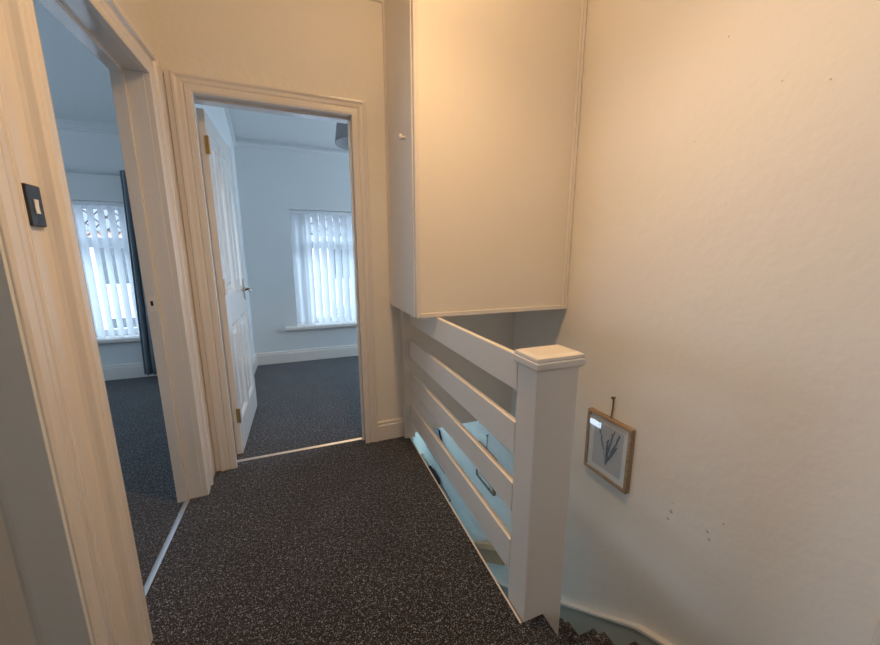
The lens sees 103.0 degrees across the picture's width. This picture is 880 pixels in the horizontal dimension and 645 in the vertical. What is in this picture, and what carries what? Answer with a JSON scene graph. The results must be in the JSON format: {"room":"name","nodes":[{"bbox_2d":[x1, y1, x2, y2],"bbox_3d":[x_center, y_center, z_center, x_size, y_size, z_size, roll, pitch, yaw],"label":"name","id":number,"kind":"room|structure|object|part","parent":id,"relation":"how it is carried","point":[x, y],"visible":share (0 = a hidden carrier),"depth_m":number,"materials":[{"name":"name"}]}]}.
{"room":"stair landing","nodes":[
{"label":"stair landing","id":0,"kind":"room"},
{"bbox_2d":[0,0,257,644],"bbox_3d":[-1.504,-0.577,2.145,0.123,2.750,3.320,-4,12,-21],"label":"wall","id":1,"kind":"structure","parent":0,"point":[138,14],"depth_m":1.40,"materials":[{"name":"beige paint"}]},
{"bbox_2d":[21,183,46,227],"bbox_3d":[-0.903,-0.260,0.780,0.011,0.090,0.050,-4,12,-21],"label":"light switch","id":2,"kind":"object","parent":1,"relation":"attached to","point":[32,196],"visible":0.94,"depth_m":0.78,"materials":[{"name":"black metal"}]},
{"bbox_2d":[0,234,93,644],"bbox_3d":[-0.903,-0.290,0.638,0.122,2.750,0.045,-4,12,-21],"label":"trim","id":3,"kind":"structure","parent":1,"relation":"attached to","point":[31,507],"depth_m":0.75,"materials":[{"name":"white paint"}]},
{"bbox_2d":[0,0,377,644],"bbox_3d":[-0.711,-0.094,1.467,1.052,2.056,1.336,-4,12,-21],"label":"door frame","id":4,"kind":"structure","parent":1,"relation":"attached to","point":[46,270],"depth_m":1.23,"materials":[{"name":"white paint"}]},
{"bbox_3d":[-1.285,-0.082,1.563,0.026,0.065,0.003,-4,12,-21],"label":"strike plate","id":5,"kind":"part","parent":4,"relation":"part of","materials":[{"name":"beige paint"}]},
{"bbox_2d":[196,108,256,453],"bbox_3d":[-1.340,-0.212,2.333,0.097,1.947,0.773,-4,12,-21],"label":"door","id":6,"kind":"structure","parent":1,"relation":"in","point":[215,152],"depth_m":2.15,"materials":[{"name":"white paint"}]},
{"bbox_3d":[-1.310,-0.614,2.097,0.027,0.880,0.246,-4,12,-21],"label":"panel","id":7,"kind":"part","parent":6,"relation":"part of","materials":[{"name":"white paint"}]},
{"bbox_3d":[-1.428,-0.670,2.395,0.027,0.880,0.246,-4,12,-21],"label":"panel","id":8,"kind":"part","parent":6,"relation":"part of","materials":[{"name":"white paint"}]},
{"bbox_3d":[-1.310,0.290,2.269,0.027,0.600,0.246,-4,12,-21],"label":"panel","id":9,"kind":"part","parent":6,"relation":"part of","materials":[{"name":"white paint"}]},
{"bbox_3d":[-1.458,-0.250,2.619,0.017,0.150,0.044,-4,12,-21],"label":"handle","id":10,"kind":"part","parent":6,"relation":"part of","materials":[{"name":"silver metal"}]},
{"bbox_3d":[-1.428,0.233,2.567,0.027,0.600,0.246,-4,12,-21],"label":"panel","id":11,"kind":"part","parent":6,"relation":"part of","materials":[{"name":"white paint"}]},
{"bbox_2d":[224,108,235,146],"bbox_3d":[-1.698,-1.821,2.569,0.022,0.465,1.970,-4,12,-21],"label":"trim","id":12,"kind":"structure","parent":1,"relation":"attached to","point":[225,109],"depth_m":3.32,"materials":[{"name":"white paint"}]},
{"bbox_2d":[33,0,340,148],"bbox_3d":[-1.610,-1.663,1.650,6.800,0.670,4.370,-4,12,-21],"label":"ceiling","id":13,"kind":"structure","parent":0,"point":[80,87],"depth_m":2.91,"materials":[{"name":"white paint"}]},
{"bbox_2d":[335,122,348,150],"bbox_3d":[-0.652,-1.801,2.894,0.450,0.625,0.450,-4,12,-21],"label":"pendant light","id":14,"kind":"object","parent":13,"relation":"hanging from","point":[341,137],"visible":0.1,"depth_m":2.81,"materials":[{"name":"grey fabric"}]},
{"bbox_2d":[55,119,356,365],"bbox_3d":[-2.328,-0.688,3.715,6.800,2.380,0.370,-4,12,-21],"label":"wall","id":15,"kind":"structure","parent":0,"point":[271,183],"depth_m":3.74,"materials":[{"name":"white paint"}]},
{"bbox_3d":[-3.596,-1.294,2.944,1.870,0.020,0.090,-4,12,-21],"label":"curtain rail","id":16,"kind":"part","parent":15,"relation":"part of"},
{"bbox_2d":[71,201,139,337],"bbox_3d":[-3.640,-0.457,3.191,1.450,1.277,0.064,-4,12,-21],"label":"vertical blind","id":17,"kind":"object","parent":15,"relation":"attached to","point":[77,204],"visible":0.3,"depth_m":3.36,"materials":[{"name":"white fabric"}]},
{"bbox_2d":[72,205,139,343],"bbox_3d":[-3.652,-0.442,3.224,1.550,1.330,0.275,-4,12,-21],"label":"window","id":18,"kind":"structure","parent":15,"relation":"in","point":[127,338],"depth_m":3.41,"materials":[{"name":"white plastic"}]},
{"bbox_3d":[-3.643,0.194,3.321,1.550,0.045,0.225,-4,12,-21],"label":"sill","id":19,"kind":"part","parent":18,"relation":"part of","materials":[{"name":"white paint"}]},
{"bbox_2d":[102,362,156,380],"bbox_3d":[-3.810,0.536,3.248,3.540,0.150,0.018,-4,12,-21],"label":"baseboard","id":20,"kind":"structure","parent":15,"relation":"attached to","point":[131,370],"depth_m":3.49,"materials":[{"name":"white paint"}]},
{"bbox_2d":[120,170,156,374],"bbox_3d":[-2.830,-0.429,3.345,0.241,1.920,0.058,-4,12,-21],"label":"curtain","id":21,"kind":"object","parent":15,"relation":"attached to","point":[148,357],"visible":0.41,"depth_m":3.35,"materials":[{"name":"fabric"}]},
{"bbox_2d":[255,344,357,364],"bbox_3d":[-0.592,0.307,4.479,3.155,0.140,0.018,-4,12,-21],"label":"baseboard","id":22,"kind":"structure","parent":15,"relation":"attached to","point":[276,357],"depth_m":4.10,"materials":[{"name":"white paint"}]},
{"bbox_2d":[286,211,356,330],"bbox_3d":[-1.145,-0.624,4.182,1.370,1.330,0.275,-4,12,-21],"label":"window","id":23,"kind":"structure","parent":15,"relation":"in","point":[351,323],"depth_m":4.09,"materials":[{"name":"white plastic"}]},
{"bbox_3d":[-1.136,0.011,4.279,1.370,0.045,0.225,-4,12,-21],"label":"sill","id":24,"kind":"part","parent":23,"relation":"part of","materials":[{"name":"white paint"}]},
{"bbox_2d":[290,210,355,323],"bbox_3d":[-1.097,-0.643,4.166,1.178,1.277,0.070,-4,12,-21],"label":"vertical blind","id":25,"kind":"object","parent":15,"relation":"attached to","point":[302,223],"visible":0.55,"depth_m":4.08,"materials":[{"name":"white fabric"}]},
{"bbox_2d":[150,0,514,431],"bbox_3d":[-0.445,-0.575,2.135,2.090,2.750,0.117,-4,12,-21],"label":"wall","id":26,"kind":"structure","parent":0,"point":[328,47],"depth_m":1.87,"materials":[{"name":"beige paint"}]},
{"bbox_2d":[378,417,403,440],"bbox_3d":[-0.330,0.716,2.353,0.180,0.132,0.018,-4,12,-21],"label":"baseboard","id":27,"kind":"structure","parent":26,"relation":"attached to","point":[392,428],"depth_m":2.35,"materials":[{"name":"white paint"}]},
{"bbox_2d":[382,0,587,318],"bbox_3d":[0.201,-1.000,1.952,0.957,1.843,0.538,-4,12,-21],"label":"upper cabinet","id":28,"kind":"object","parent":26,"relation":"attached to","point":[482,98],"visible":1,"depth_m":1.74,"materials":[{"name":"paint"}]},
{"bbox_3d":[-0.302,-1.016,2.027,0.020,1.840,0.029,-4,12,-21],"label":"wall trim","id":29,"kind":"part","parent":28,"relation":"part of","materials":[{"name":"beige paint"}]},
{"bbox_3d":[-0.207,-0.968,1.798,0.018,1.832,0.477,-4,12,-21],"label":"door","id":30,"kind":"part","parent":28,"relation":"part of","materials":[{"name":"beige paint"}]},
{"bbox_3d":[-0.185,-0.891,1.685,0.033,0.030,0.030,-4,12,-21],"label":"knob","id":31,"kind":"part","parent":28,"relation":"part of","materials":[{"name":"white paint"}]},
{"bbox_3d":[-0.110,-0.926,1.567,0.020,1.843,0.026,-4,12,-21],"label":"corner trim","id":32,"kind":"part","parent":28,"relation":"part of","materials":[{"name":"white paint"}]},
{"bbox_3d":[0.320,-0.063,1.895,0.903,0.024,0.018,-4,12,-21],"label":"trim","id":33,"kind":"part","parent":28,"relation":"part of","materials":[{"name":"white paint"}]},
{"bbox_3d":[0.725,-0.996,1.876,0.035,1.821,0.018,-4,12,-21],"label":"trim","id":34,"kind":"part","parent":28,"relation":"part of","materials":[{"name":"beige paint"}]},
{"bbox_2d":[105,356,562,644],"bbox_3d":[-1.284,1.043,1.312,6.800,0.120,6.170,-4,12,-21],"label":"floor","id":35,"kind":"structure","parent":0,"point":[357,542],"depth_m":1.53,"materials":[{"name":"carpet"}]},
{"bbox_2d":[144,499,189,595],"bbox_3d":[-1.143,0.955,1.435,0.022,0.005,0.729,-4,12,-21],"label":"threshold strip","id":36,"kind":"object","parent":35,"relation":"on","point":[152,574],"visible":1,"depth_m":1.46,"materials":[{"name":"metal"}]},
{"bbox_2d":[237,437,361,461],"bbox_3d":[-0.869,0.803,2.228,0.762,0.005,0.024,-4,12,-21],"label":"threshold strip","id":37,"kind":"object","parent":35,"relation":"on","point":[306,448],"visible":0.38,"depth_m":2.21,"materials":[{"name":"metal"}]},
{"bbox_2d":[410,437,520,623],"bbox_3d":[0.026,0.958,1.810,0.007,0.140,1.356,-4,12,-21],"label":"trim","id":38,"kind":"structure","parent":35,"relation":"on","point":[511,607],"depth_m":1.50,"materials":[{"name":"white paint"}]},
{"bbox_2d":[401,310,585,635],"bbox_3d":[0.095,0.535,1.749,0.179,1.137,1.375,-5,12,-22],"label":"banister","id":39,"kind":"object","parent":35,"relation":"on","point":[544,378],"visible":0.91,"depth_m":1.19,"materials":[{"name":"white wood"}]},
{"bbox_3d":[-0.210,0.331,2.310,0.072,0.904,0.050,-4,12,-21],"label":"wall post","id":40,"kind":"part","parent":39,"relation":"part of","materials":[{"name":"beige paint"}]},
{"bbox_3d":[0.031,0.712,1.800,0.022,0.124,1.228,-4,12,-21],"label":"rail","id":41,"kind":"part","parent":39,"relation":"part of","materials":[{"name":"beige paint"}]},
{"bbox_3d":[0.031,0.487,1.757,0.022,0.106,1.228,-4,12,-21],"label":"rail","id":42,"kind":"part","parent":39,"relation":"part of","materials":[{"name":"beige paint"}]},
{"bbox_3d":[0.031,0.274,1.716,0.022,0.115,1.228,-4,12,-21],"label":"rail","id":43,"kind":"part","parent":39,"relation":"part of","materials":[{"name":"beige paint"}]},
{"bbox_3d":[0.031,0.053,1.674,0.022,0.117,1.228,-4,12,-21],"label":"rail","id":44,"kind":"part","parent":39,"relation":"part of","materials":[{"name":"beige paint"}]},
{"bbox_3d":[0.335,0.659,1.188,0.154,1.105,0.102,-4,12,-21],"label":"newel post","id":45,"kind":"part","parent":39,"relation":"part of","materials":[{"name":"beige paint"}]},
{"bbox_2d":[412,0,879,644],"bbox_3d":[0.772,0.889,2.332,0.120,5.700,6.600,-4,12,-21],"label":"wall","id":46,"kind":"structure","parent":0,"point":[724,284],"depth_m":1.28,"materials":[{"name":"white paint"}]},
{"bbox_2d":[426,428,444,473],"bbox_3d":[-0.061,1.517,4.429,0.025,0.481,0.677,-4,12,-21],"label":"wall panel","id":47,"kind":"object","parent":46,"relation":"attached to","point":[437,431],"visible":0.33,"depth_m":4.31,"materials":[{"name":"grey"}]},
{"bbox_2d":[421,454,450,501],"bbox_3d":[-0.116,2.034,4.537,0.120,0.125,1.040,-4,12,-21],"label":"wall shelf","id":48,"kind":"object","parent":46,"relation":"attached to","point":[422,455],"visible":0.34,"depth_m":4.28,"materials":[{"name":"grey wood"}]},
{"bbox_2d":[428,466,439,483],"bbox_3d":[-0.096,1.950,4.468,0.080,0.064,0.330,-4,12,-21],"label":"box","id":49,"kind":"object","parent":48,"relation":"on","point":[430,467],"visible":0.49,"depth_m":4.43,"materials":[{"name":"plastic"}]},
{"bbox_2d":[476,434,496,495],"bbox_3d":[0.411,1.229,3.131,0.030,0.493,0.325,-4,12,-21],"label":"picture frame","id":50,"kind":"object","parent":46,"relation":"attached to","point":[491,490],"visible":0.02,"depth_m":3.13,"materials":[{"name":"brown wood"}]},
{"bbox_2d":[473,541,504,564],"bbox_3d":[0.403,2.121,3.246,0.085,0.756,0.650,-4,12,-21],"label":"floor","id":51,"kind":"structure","parent":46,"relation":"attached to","point":[486,549],"depth_m":3.14,"materials":[{"name":"brown wood"}]},
{"bbox_3d":[0.393,2.052,3.228,0.063,0.614,0.650,-4,12,-21],"label":"rail","id":52,"kind":"part","parent":51,"relation":"part of","materials":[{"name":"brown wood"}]},
{"bbox_2d":[499,585,658,644],"bbox_3d":[0.616,2.285,2.804,0.025,2.680,3.610,-4,12,-21],"label":"string","id":53,"kind":"object","parent":46,"relation":"attached to","point":[581,622],"visible":0.07,"depth_m":1.93,"materials":[{"name":"grey paint"}]},
{"bbox_2d":[497,581,673,644],"bbox_3d":[0.612,2.255,2.797,0.034,2.659,3.610,-4,12,-21],"label":"trim","id":54,"kind":"structure","parent":46,"relation":"attached to","point":[656,638],"depth_m":1.81,"materials":[{"name":"white paint"}]},
{"bbox_2d":[584,396,635,493],"bbox_3d":[0.871,0.597,1.808,0.030,0.455,0.275,-4,12,-21],"label":"picture frame","id":55,"kind":"object","parent":46,"relation":"attached to","point":[609,442],"visible":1,"depth_m":1.80,"materials":[{"name":"brown wood"}]},
{"bbox_2d":[592,419,623,479],"bbox_3d":[0.867,0.654,1.818,0.002,0.246,0.183,-4,12,-21],"label":"print","id":56,"kind":"object","parent":55,"relation":"attached to","point":[607,438],"depth_m":1.81,"materials":[{"name":"grey paper"}]},
{"bbox_3d":[0.876,0.431,1.779,0.018,0.119,0.016,-4,12,-21],"label":"hanging cord","id":57,"kind":"part","parent":55,"relation":"part of","materials":[{"name":"black metal"}]},
{"bbox_2d":[871,615,879,644],"bbox_3d":[1.235,0.165,0.790,0.018,2.200,0.113,-4,12,-21],"label":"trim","id":58,"kind":"structure","parent":46,"relation":"attached to","point":[876,638],"depth_m":0.97,"materials":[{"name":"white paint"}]},
{"bbox_3d":[0.046,3.315,4.583,3.500,0.090,3.200,-4,12,-21],"label":"floor","id":59,"kind":"structure","parent":0,"visible":0},
{"bbox_2d":[558,618,638,644],"bbox_3d":[0.340,2.329,2.403,0.779,2.625,3.060,-4,12,-21],"label":"staircase","id":60,"kind":"structure","parent":59,"relation":"on","point":[567,634],"depth_m":1.51,"materials":[{"name":"carpet"}]},
{"label":"outside","id":61,"kind":"structure","parent":0,"visible":0},
{"bbox_3d":[-8.702,0.045,22.778,60.000,0.200,32.000,-4,12,-21],"label":"ground","id":62,"kind":"structure","parent":61,"visible":0},
{"bbox_2d":[82,209,136,328],"bbox_3d":[-10.925,-2.615,14.836,4.960,8.000,6.400,-4,12,-21],"label":"house","id":63,"kind":"structure","parent":62,"relation":"on","point":[94,211],"depth_m":11.72,"materials":[{"name":"brick"}]},
{"bbox_3d":[-10.771,-1.911,11.676,0.940,1.240,0.015,-4,12,-21],"label":"pane","id":64,"kind":"part","parent":63,"relation":"part of","materials":[{"name":"clear glass"}]},
{"bbox_3d":[-10.771,0.447,12.125,0.940,1.240,0.015,-4,12,-21],"label":"pane","id":65,"kind":"part","parent":63,"relation":"part of","materials":[{"name":"clear glass"}]},
{"bbox_2d":[310,218,351,315],"bbox_3d":[-6.266,-2.955,16.617,4.960,8.000,6.400,-4,12,-21],"label":"house","id":66,"kind":"structure","parent":62,"relation":"on","point":[310,218],"depth_m":14.22,"materials":[{"name":"stone"}]},
{"bbox_3d":[-3.968,-2.406,14.276,0.940,1.240,0.015,-4,12,-21],"label":"pane","id":67,"kind":"part","parent":66,"relation":"part of","materials":[{"name":"clear glass"}]},
{"bbox_3d":[-0.987,-0.024,-0.756,1.065,2.750,2.780,-4,12,-21],"label":"wall","id":68,"kind":"structure","parent":0,"visible":0},
{"bbox_2d":[0,579,18,644],"bbox_3d":[-1.001,-0.284,0.609,0.077,2.750,0.040,-4,12,-21],"label":"trim","id":69,"kind":"structure","parent":68,"relation":"attached to","point":[7,632],"depth_m":0.78,"materials":[{"name":"beige paint"}]}
]}

